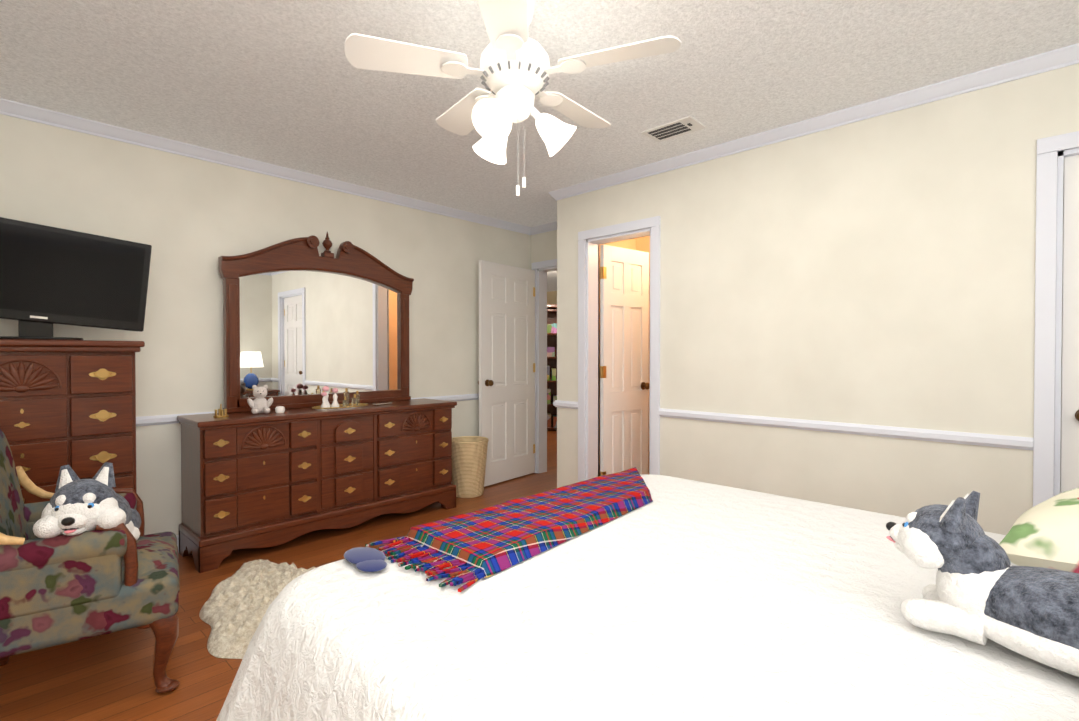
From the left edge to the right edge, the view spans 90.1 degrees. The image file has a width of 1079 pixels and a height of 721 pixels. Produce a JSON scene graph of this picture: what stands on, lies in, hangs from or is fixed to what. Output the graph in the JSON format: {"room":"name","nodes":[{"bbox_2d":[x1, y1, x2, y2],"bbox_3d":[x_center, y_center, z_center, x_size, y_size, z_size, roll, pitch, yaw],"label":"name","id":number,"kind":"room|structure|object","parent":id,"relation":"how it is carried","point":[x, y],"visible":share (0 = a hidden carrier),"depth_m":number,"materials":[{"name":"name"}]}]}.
{"room":"bedroom","nodes":[
{"label":"bedroom","id":0,"kind":"room"},
{"bbox_2d":[0,114,530,534],"bbox_3d":[-1.676,-0.080,3.820,0.120,2.440,4.730,1,1,44],"label":"wall","id":1,"kind":"structure","parent":0,"point":[189,220],"depth_m":3.28,"materials":[{"name":"paint"}]},
{"bbox_2d":[0,98,531,234],"bbox_3d":[-1.594,-1.267,3.770,0.048,0.064,4.430,1,1,44],"label":"crown molding","id":2,"kind":"structure","parent":1,"relation":"attached to","point":[7,107],"depth_m":3.36,"materials":[{"name":"white paint"}]},
{"bbox_2d":[176,482,451,551],"bbox_3d":[-1.615,1.091,3.796,0.020,0.100,4.460,1,1,44],"label":"baseboard","id":3,"kind":"structure","parent":1,"relation":"attached to","point":[177,536],"depth_m":3.21,"materials":[{"name":"white paint"}]},
{"bbox_2d":[478,260,534,486],"bbox_3d":[-0.267,0.115,5.024,0.175,2.000,0.768,1,1,44],"label":"door leaf","id":4,"kind":"structure","parent":1,"relation":"in","point":[506,382],"depth_m":5.00,"materials":[{"name":"white paint"}]},
{"bbox_2d":[0,430,556,720],"bbox_3d":[0.083,1.176,5.053,9.370,0.100,8.920,1,1,44],"label":"floor","id":5,"kind":"structure","parent":0,"point":[108,677],"depth_m":2.09,"materials":[{"name":"brown wood"}]},
{"bbox_2d":[0,339,144,503],"bbox_3d":[-2.444,0.530,2.536,0.495,1.250,0.880,1,1,44],"label":"chest","id":6,"kind":"object","parent":5,"relation":"on","point":[72,403],"visible":0.44,"depth_m":2.50,"materials":[{"name":"brown wood"}]},
{"bbox_2d":[0,217,151,339],"bbox_3d":[-2.346,-0.382,2.546,0.200,0.572,0.836,1,1,44],"label":"tv","id":7,"kind":"object","parent":6,"relation":"on","point":[50,276],"visible":0.9,"depth_m":2.58,"materials":[{"name":"black plastic"}]},
{"bbox_2d":[0,429,179,692],"bbox_3d":[-1.715,0.653,1.964,0.661,1.027,0.677,0,1,-34],"label":"armchair","id":8,"kind":"object","parent":5,"relation":"on","point":[81,559],"visible":1,"depth_m":1.78,"materials":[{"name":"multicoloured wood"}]},
{"bbox_2d":[199,559,315,658],"bbox_3d":[-1.312,1.119,2.620,1.065,0.067,0.702,1,1,44],"label":"sheepskin rug","id":9,"kind":"object","parent":5,"relation":"on","point":[233,610],"visible":0.6,"depth_m":2.48,"materials":[{"name":"beige fur"}]},
{"bbox_2d":[177,232,456,572],"bbox_3d":[-1.394,0.117,3.672,0.445,2.050,1.744,1,1,44],"label":"dresser","id":10,"kind":"object","parent":5,"relation":"on","point":[321,419],"visible":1,"depth_m":3.55,"materials":[{"name":"brown wood"}]},
{"bbox_2d":[218,232,413,412],"bbox_3d":[-1.484,-0.295,3.795,0.103,1.228,1.362,1,1,44],"label":"mirror","id":11,"kind":"object","parent":10,"relation":"on","point":[298,322],"depth_m":3.72,"materials":[{"name":"brown wood"}]},
{"bbox_2d":[451,436,488,497],"bbox_3d":[-0.601,0.896,4.541,0.344,0.467,0.344,1,1,44],"label":"basket","id":12,"kind":"object","parent":5,"relation":"on","point":[469,455],"visible":0.88,"depth_m":4.42,"materials":[{"name":"wicker"}]},
{"bbox_2d":[547,304,556,429],"bbox_3d":[0.192,0.112,8.409,1.640,1.950,0.340,0,1,-1],"label":"bookcase","id":13,"kind":"object","parent":5,"relation":"on","point":[551,364],"visible":0.15,"depth_m":8.44,"materials":[{"name":"brown wood"}]},
{"bbox_2d":[216,474,1078,720],"bbox_3d":[0.675,0.476,1.172,2.608,1.390,2.205,1,1,44],"label":"bed","id":14,"kind":"object","parent":5,"relation":"on","point":[678,599],"visible":0.69,"depth_m":1.04,"materials":[{"name":"white fabric"}]},
{"bbox_2d":[344,547,386,571],"bbox_3d":[-0.436,0.500,1.360,0.174,0.022,0.093,1,1,44],"label":"cap","id":15,"kind":"object","parent":14,"relation":"on","point":[365,559],"visible":1,"depth_m":1.34,"materials":[{"name":"blue fabric"}]},
{"bbox_2d":[365,467,652,591],"bbox_3d":[0.119,0.485,1.784,0.404,0.045,1.317,1,1,44],"label":"blanket","id":16,"kind":"object","parent":14,"relation":"on","point":[475,546],"visible":1,"depth_m":1.51,"materials":[{"name":"multicoloured fabric"}]},
{"bbox_2d":[886,491,1078,676],"bbox_3d":[0.936,0.385,0.856,0.680,0.262,0.250,1,1,44],"label":"stuffed animal","id":17,"kind":"object","parent":14,"relation":"on","point":[982,590],"visible":1,"depth_m":0.96,"materials":[{"name":"grey fur"}]},
{"bbox_2d":[999,488,1078,572],"bbox_3d":[1.366,0.381,1.147,0.660,0.228,0.495,0,1,-33],"label":"pillow","id":18,"kind":"object","parent":14,"relation":"on","point":[1044,534],"visible":0.83,"depth_m":1.12,"materials":[{"name":"beige fabric"}]},
{"bbox_2d":[0,0,1078,291],"bbox_3d":[0.083,-1.364,5.024,9.370,0.100,8.920,1,1,44],"label":"ceiling","id":19,"kind":"structure","parent":0,"point":[282,82],"depth_m":2.40,"materials":[{"name":"white paint"}]},
{"bbox_2d":[344,0,680,195],"bbox_3d":[-0.076,-0.929,1.955,1.103,0.698,1.084,1,1,44],"label":"fan","id":20,"kind":"object","parent":19,"relation":"hanging from","point":[515,70],"visible":1,"depth_m":1.84,"materials":[{"name":"white"}]},
{"bbox_2d":[641,116,705,142],"bbox_3d":[0.746,-1.284,3.001,0.300,0.012,0.190,1,1,44],"label":"ceiling vent","id":21,"kind":"object","parent":19,"relation":"in","point":[676,128],"visible":1,"depth_m":3.00,"materials":[{"name":"white metal"}]},
{"bbox_2d":[531,230,556,269],"bbox_3d":[0.318,-0.095,5.105,1.000,2.440,0.120,1,1,44],"label":"wall","id":22,"kind":"structure","parent":0,"point":[544,246],"depth_m":5.27,"materials":[{"name":"paint"}]},
{"bbox_2d":[532,259,556,473],"bbox_3d":[0.304,0.078,5.121,0.910,2.095,0.160,1,1,44],"label":"door frame","id":23,"kind":"structure","parent":22,"relation":"attached to","point":[540,268],"depth_m":5.35,"materials":[{"name":"white paint"}]},
{"bbox_2d":[532,222,556,234],"bbox_3d":[0.278,-1.282,5.013,0.950,0.064,0.048,1,1,44],"label":"crown molding","id":24,"kind":"structure","parent":22,"relation":"attached to","point":[552,226],"depth_m":5.23,"materials":[{"name":"white paint"}]},
{"bbox_2d":[547,291,556,303],"bbox_3d":[1.661,-0.145,9.485,5.330,2.440,0.100,1,1,44],"label":"wall","id":25,"kind":"structure","parent":0,"point":[551,297],"depth_m":10.72,"materials":[{"name":"paint"}]},
{"bbox_2d":[599,238,638,475],"bbox_3d":[0.579,-0.087,4.450,0.040,2.440,0.750,1,1,44],"label":"wall","id":26,"kind":"structure","parent":0,"point":[633,244],"depth_m":4.43,"materials":[{"name":"paint"}]},
{"bbox_2d":[639,236,649,473],"bbox_3d":[1.440,-0.085,4.246,1.570,2.440,0.100,1,1,44],"label":"wall","id":27,"kind":"structure","parent":0,"point":[641,244],"depth_m":4.65,"materials":[{"name":"paint"}]},
{"bbox_2d":[557,63,1078,534],"bbox_3d":[1.605,-0.069,2.874,3.940,2.440,0.120,1,1,44],"label":"wall","id":28,"kind":"structure","parent":0,"point":[879,270],"depth_m":2.77,"materials":[{"name":"paint"}]},
{"bbox_2d":[578,216,660,481],"bbox_3d":[0.595,0.093,3.845,0.690,2.095,0.172,1,1,44],"label":"door frame","id":29,"kind":"structure","parent":28,"relation":"attached to","point":[588,247],"depth_m":3.98,"materials":[{"name":"white paint"}]},
{"bbox_2d":[600,244,649,475],"bbox_3d":[0.691,0.124,4.219,0.166,2.000,0.528,1,1,44],"label":"closet door leaf","id":30,"kind":"structure","parent":28,"relation":"in","point":[624,341],"depth_m":4.21,"materials":[{"name":"white paint"}]},
{"bbox_2d":[548,43,1078,200],"bbox_3d":[1.530,-1.256,2.816,3.988,0.064,0.048,1,1,44],"label":"crown molding","id":31,"kind":"structure","parent":28,"relation":"attached to","point":[1066,56],"depth_m":2.74,"materials":[{"name":"white paint"}]},
{"bbox_2d":[1033,131,1078,506],"bbox_3d":[2.486,0.114,2.025,0.920,2.095,0.140,1,1,44],"label":"door frame","id":32,"kind":"structure","parent":28,"relation":"attached to","point":[1050,157],"depth_m":2.26,"materials":[{"name":"white paint"}]},
{"bbox_2d":[1060,155,1078,492],"bbox_3d":[2.494,0.149,2.025,0.761,2.000,0.168,1,1,44],"label":"door leaf","id":33,"kind":"structure","parent":28,"relation":"in","point":[1069,478],"depth_m":2.25,"materials":[{"name":"white paint"}]},
{"bbox_2d":[1060,172,1063,476],"bbox_3d":[3.134,-0.073,3.256,2.250,2.440,0.100,1,1,44],"label":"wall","id":34,"kind":"structure","parent":0,"point":[1062,298],"depth_m":3.20,"materials":[{"name":"paint"}]},
{"bbox_3d":[-1.387,-0.040,0.365,5.060,2.440,0.120,1,1,44],"label":"wall","id":35,"kind":"structure","parent":0,"visible":0},
{"bbox_2d":[136,393,478,425],"bbox_3d":[-1.613,0.341,3.786,0.025,0.054,4.460,1,1,44],"label":"trim","id":36,"kind":"structure","parent":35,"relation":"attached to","point":[158,419],"depth_m":3.20,"materials":[{"name":"white paint"}]},
{"bbox_2d":[553,400,577,408],"bbox_3d":[0.363,0.333,4.467,0.050,0.054,0.751,1,1,44],"label":"trim","id":37,"kind":"structure","parent":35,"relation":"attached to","point":[557,403],"depth_m":4.11,"materials":[{"name":"white paint"}]},
{"bbox_2d":[659,408,1032,449],"bbox_3d":[1.452,0.351,2.928,1.820,0.054,0.021,1,1,44],"label":"trim","id":38,"kind":"structure","parent":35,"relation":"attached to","point":[1004,441],"depth_m":2.73,"materials":[{"name":"white paint"}]}
]}

